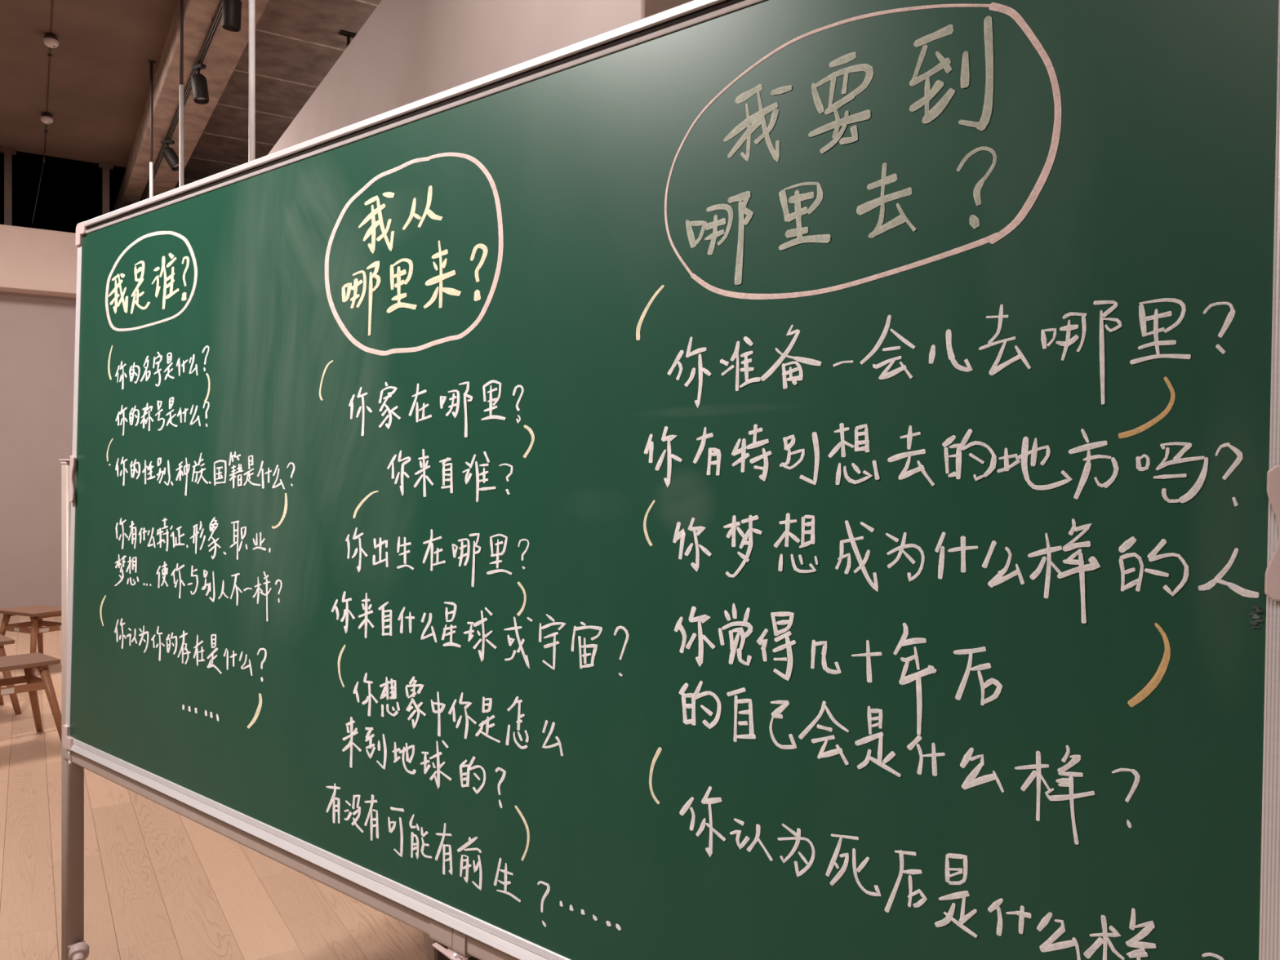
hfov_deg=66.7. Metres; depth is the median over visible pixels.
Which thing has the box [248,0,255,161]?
pole
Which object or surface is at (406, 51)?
wall partition
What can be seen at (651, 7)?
trim
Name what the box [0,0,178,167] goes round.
ceiling
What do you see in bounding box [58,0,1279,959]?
chalkboard
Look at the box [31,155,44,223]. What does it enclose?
hanging cable
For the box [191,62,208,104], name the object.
track spotlight
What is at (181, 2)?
pole
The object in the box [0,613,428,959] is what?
floor
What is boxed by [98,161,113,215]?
mullion
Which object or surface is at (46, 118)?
smoke detector
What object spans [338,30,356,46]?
bracket
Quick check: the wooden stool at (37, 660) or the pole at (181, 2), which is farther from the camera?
the pole at (181, 2)
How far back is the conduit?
8.44 m
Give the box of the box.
[422,932,479,959]
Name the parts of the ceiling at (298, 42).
panel, panel, panel, panel, panel, panel, panel, panel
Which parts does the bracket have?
stem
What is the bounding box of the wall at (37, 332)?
[0,291,75,608]
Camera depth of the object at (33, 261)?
10.38 m
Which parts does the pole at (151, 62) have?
plate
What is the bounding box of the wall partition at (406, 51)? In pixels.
[267,0,643,155]
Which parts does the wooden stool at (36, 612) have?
leg, rail, rail, seat, leg, leg, rail, rail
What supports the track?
attached to the beam
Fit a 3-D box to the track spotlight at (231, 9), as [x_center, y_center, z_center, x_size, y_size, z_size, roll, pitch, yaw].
[-2.691,-3.121,6.410,0.124,0.295,0.137,0,0,-44]
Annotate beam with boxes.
[112,0,269,211]
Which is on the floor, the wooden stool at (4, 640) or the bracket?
the wooden stool at (4, 640)
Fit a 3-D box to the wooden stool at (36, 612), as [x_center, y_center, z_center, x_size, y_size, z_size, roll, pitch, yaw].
[-4.536,1.197,7.311,0.536,0.454,0.402,0,0,27]
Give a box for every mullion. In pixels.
[0,146,15,225]
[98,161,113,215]
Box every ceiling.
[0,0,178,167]
[173,0,381,189]
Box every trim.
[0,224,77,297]
[643,0,693,17]
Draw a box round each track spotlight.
[160,139,179,171]
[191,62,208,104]
[222,0,242,31]
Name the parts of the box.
panel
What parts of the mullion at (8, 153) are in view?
head plate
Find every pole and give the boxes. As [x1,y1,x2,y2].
[147,60,155,197]
[179,0,183,186]
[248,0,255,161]
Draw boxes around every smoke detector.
[40,113,53,124]
[43,34,58,48]
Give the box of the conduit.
[44,0,53,151]
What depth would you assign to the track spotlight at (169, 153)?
9.32 m
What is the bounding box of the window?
[0,151,125,233]
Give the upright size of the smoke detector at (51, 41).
0.084 m
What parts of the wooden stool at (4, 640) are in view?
leg, seat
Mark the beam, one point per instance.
(226, 47)
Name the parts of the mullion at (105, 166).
head plate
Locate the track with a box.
[139,0,222,201]
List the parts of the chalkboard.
clamp plate, post, rail, knob, rail, rail, latch lever, rail, clamp plate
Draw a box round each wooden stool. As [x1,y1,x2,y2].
[0,604,61,675]
[0,634,21,714]
[0,652,61,741]
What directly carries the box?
attached to the chalkboard
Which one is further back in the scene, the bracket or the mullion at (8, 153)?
the mullion at (8, 153)
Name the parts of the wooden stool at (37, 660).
rail, rail, seat, leg, rail, leg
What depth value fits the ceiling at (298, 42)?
9.36 m
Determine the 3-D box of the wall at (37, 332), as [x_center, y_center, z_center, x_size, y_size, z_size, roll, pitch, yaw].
[-8.991,-0.340,9.229,8.620,3.520,0.200,0,0,-32]

